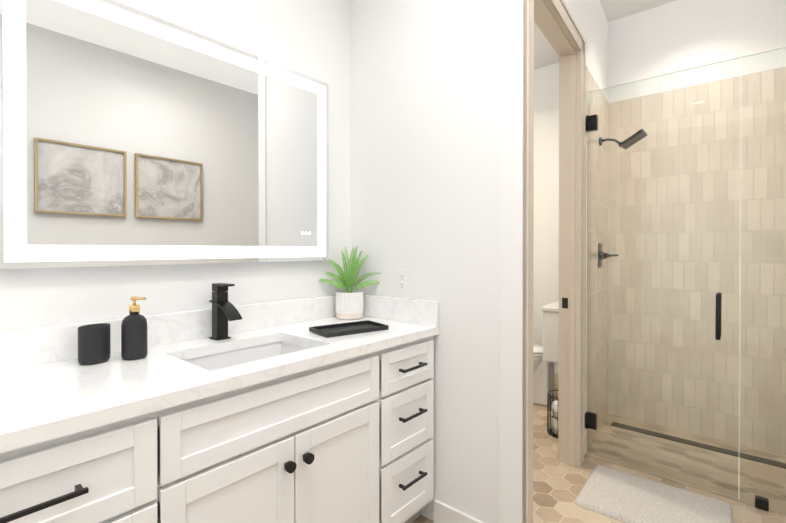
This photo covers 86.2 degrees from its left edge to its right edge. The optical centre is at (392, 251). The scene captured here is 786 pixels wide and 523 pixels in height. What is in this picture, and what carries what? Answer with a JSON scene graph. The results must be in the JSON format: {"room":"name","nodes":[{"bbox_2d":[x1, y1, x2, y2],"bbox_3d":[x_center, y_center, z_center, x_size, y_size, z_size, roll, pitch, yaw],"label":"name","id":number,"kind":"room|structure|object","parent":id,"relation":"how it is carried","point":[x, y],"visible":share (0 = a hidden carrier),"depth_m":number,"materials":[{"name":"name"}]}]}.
{"room":"bathroom","nodes":[
{"label":"bathroom","id":0,"kind":"room"},
{"bbox_2d":[0,0,349,331],"bbox_3d":[-1.417,-0.240,1.016,0.120,3.000,3.500,0,0,41],"label":"wall","id":1,"kind":"structure","parent":0,"point":[310,38],"depth_m":1.81,"materials":[{"name":"white paint"}]},
{"bbox_2d":[0,0,328,268],"bbox_3d":[-0.745,-0.400,1.679,0.037,0.897,1.243,0,0,41],"label":"led mirror","id":2,"kind":"object","parent":1,"relation":"attached to","point":[130,136],"visible":1,"depth_m":1.50,"materials":[{"name":"white mirror"}]},
{"bbox_2d":[0,295,335,370],"bbox_3d":[-1.005,0.290,1.388,0.020,0.112,2.396,0,0,41],"label":"backsplash","id":3,"kind":"structure","parent":1,"relation":"attached to","point":[22,347],"depth_m":1.55,"materials":[{"name":"white stone"}]},
{"bbox_2d":[350,0,523,522],"bbox_3d":[-0.211,-0.247,2.347,1.985,3.000,0.090,0,0,41],"label":"wall","id":4,"kind":"structure","parent":0,"point":[425,143],"depth_m":1.91,"materials":[{"name":"white paint"}]},
{"bbox_2d":[363,295,438,326],"bbox_3d":[-0.011,0.286,2.101,0.566,0.112,0.020,0,0,41],"label":"backsplash","id":5,"kind":"structure","parent":4,"relation":"attached to","point":[380,307],"depth_m":2.04,"materials":[{"name":"white stone"}]},
{"bbox_2d":[397,269,408,292],"bbox_3d":[0.046,0.145,2.064,0.072,0.116,0.008,0,0,41],"label":"electrical outlet plate","id":6,"kind":"object","parent":4,"relation":"attached to","point":[402,280],"visible":1,"depth_m":2.06,"materials":[{"name":"white plastic"}]},
{"bbox_2d":[433,500,483,522],"bbox_3d":[0.350,1.203,1.808,0.420,0.105,0.013,0,0,41],"label":"baseboard","id":7,"kind":"structure","parent":4,"relation":"attached to","point":[443,513],"depth_m":1.89,"materials":[{"name":"white wood"}]},
{"bbox_2d":[533,63,558,372],"bbox_3d":[1.293,-0.259,4.212,1.750,3.000,0.120,0,0,41],"label":"wall","id":8,"kind":"structure","parent":0,"point":[546,200],"depth_m":3.99,"materials":[{"name":"white paint"}]},
{"bbox_2d":[554,372,557,384],"bbox_3d":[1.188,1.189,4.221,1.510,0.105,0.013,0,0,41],"label":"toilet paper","id":9,"kind":"structure","parent":8,"relation":"attached to","point":[555,374],"depth_m":3.93,"materials":[{"name":"white paper"}]},
{"bbox_2d":[499,0,608,522],"bbox_3d":[1.064,-0.249,2.603,0.230,3.000,2.160,0,0,36],"label":"wall","id":10,"kind":"structure","parent":0,"point":[590,19],"depth_m":1.72,"materials":[{"name":"white paint"}]},
{"bbox_2d":[523,0,585,522],"bbox_3d":[0.788,0.002,2.122,0.129,2.503,1.041,0,0,36],"label":"door frame","id":11,"kind":"structure","parent":10,"relation":"attached to","point":[554,21],"depth_m":2.44,"materials":[{"name":"beige wood"}]},
{"bbox_2d":[411,384,785,522],"bbox_3d":[0.122,1.288,1.387,3.950,0.060,6.050,0,0,41],"label":"floor","id":12,"kind":"structure","parent":0,"point":[558,485],"depth_m":2.23,"materials":[{"name":"tile"}]},
{"bbox_2d":[0,331,438,522],"bbox_3d":[-0.781,0.821,1.199,0.610,0.876,2.396,0,0,41],"label":"bathroom vanity","id":13,"kind":"object","parent":12,"relation":"on","point":[223,409],"depth_m":1.24,"materials":[{"name":"white wood"}]},
{"bbox_2d":[0,315,438,446],"bbox_3d":[-0.790,0.365,1.204,0.586,0.036,2.396,0,0,41],"label":"countertop","id":14,"kind":"structure","parent":13,"relation":"on","point":[41,398],"depth_m":1.18,"materials":[{"name":"white stone"}]},
{"bbox_2d":[78,323,110,364],"bbox_3d":[-0.932,0.289,1.313,0.074,0.114,0.086,0,0,41],"label":"tumbler","id":15,"kind":"object","parent":14,"relation":"on","point":[94,347],"visible":1,"depth_m":1.28,"materials":[{"name":"black"}]},
{"bbox_2d":[121,296,147,359],"bbox_3d":[-0.834,0.246,1.360,0.088,0.199,0.073,0,0,41],"label":"soap dispenser","id":16,"kind":"object","parent":14,"relation":"on","point":[134,338],"visible":1,"depth_m":1.34,"materials":[{"name":"black"}]},
{"bbox_2d":[208,283,243,338],"bbox_3d":[-0.652,0.236,1.634,0.158,0.218,0.060,0,0,41],"label":"faucet","id":17,"kind":"object","parent":14,"relation":"on","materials":[{"name":"black metal"}]},
{"bbox_2d":[180,339,311,366],"bbox_3d":[-0.502,0.459,1.499,0.360,0.179,0.502,0,0,41],"label":"sink","id":18,"kind":"object","parent":14,"relation":"in","point":[246,351],"depth_m":1.65,"materials":[{"name":"white ceramic"}]},
{"bbox_2d":[309,320,388,337],"bbox_3d":[-0.190,0.334,1.825,0.300,0.018,0.165,0,0,-35],"label":"tray","id":19,"kind":"object","parent":14,"relation":"on","point":[340,329],"visible":1,"depth_m":1.82,"materials":[{"name":"black plastic"}]},
{"bbox_2d":[319,246,379,319],"bbox_3d":[-0.225,0.155,2.148,0.328,0.371,0.324,0,0,41],"label":"plant","id":20,"kind":"object","parent":14,"relation":"on","point":[349,304],"visible":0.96,"depth_m":2.12,"materials":[{"name":"green plant"}]},
{"bbox_2d":[533,301,558,405],"bbox_3d":[1.187,0.832,3.538,0.695,0.826,0.483,0,0,41],"label":"toilet","id":21,"kind":"object","parent":12,"relation":"on","point":[545,356],"visible":0.29,"depth_m":3.37,"materials":[{"name":"white ceramic"}]},
{"bbox_2d":[547,390,557,437],"bbox_3d":[1.152,1.112,2.875,0.181,0.272,0.181,0,0,41],"label":"wire basket","id":22,"kind":"object","parent":12,"relation":"on","point":[553,431],"visible":0.46,"depth_m":2.85,"materials":[{"name":"black metal"}]},
{"bbox_2d":[575,465,732,522],"bbox_3d":[1.281,1.241,2.074,0.633,0.025,0.484,0,0,41],"label":"bath mat","id":23,"kind":"object","parent":12,"relation":"on","point":[625,497],"visible":1,"depth_m":2.07,"materials":[{"name":"white fabric"}]},
{"bbox_2d":[586,414,785,514],"bbox_3d":[1.789,1.250,2.582,1.061,0.003,0.789,0,0,41],"label":"shower floor","id":24,"kind":"structure","parent":12,"relation":"on","point":[653,461],"depth_m":2.51,"materials":[{"name":"tile"}]},
{"bbox_2d":[585,47,785,514],"bbox_3d":[1.557,0.141,2.248,0.987,2.218,0.110,0,0,41],"label":"glass","id":25,"kind":"object","parent":24,"relation":"on","point":[761,502],"visible":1,"depth_m":2.23,"materials":[{"name":"clear glass"}]},
{"bbox_2d":[611,422,785,468],"bbox_3d":[1.931,1.245,2.735,0.920,0.004,0.070,0,0,41],"label":"shower drain","id":26,"kind":"object","parent":24,"relation":"on","point":[720,450],"depth_m":2.69,"materials":[{"name":"black metal"}]},
{"bbox_2d":[534,0,676,68],"bbox_3d":[0.122,-1.772,1.369,3.950,0.060,6.050,0,0,41],"label":"ceiling","id":27,"kind":"structure","parent":0,"point":[545,53],"depth_m":3.11,"materials":[{"name":"white paint"}]},
{"bbox_2d":[608,0,785,454],"bbox_3d":[2.063,-0.251,2.943,1.430,3.000,0.130,0,0,41],"label":"wall","id":28,"kind":"structure","parent":0,"point":[675,36],"depth_m":2.85,"materials":[{"name":"beige tile"}]}
]}

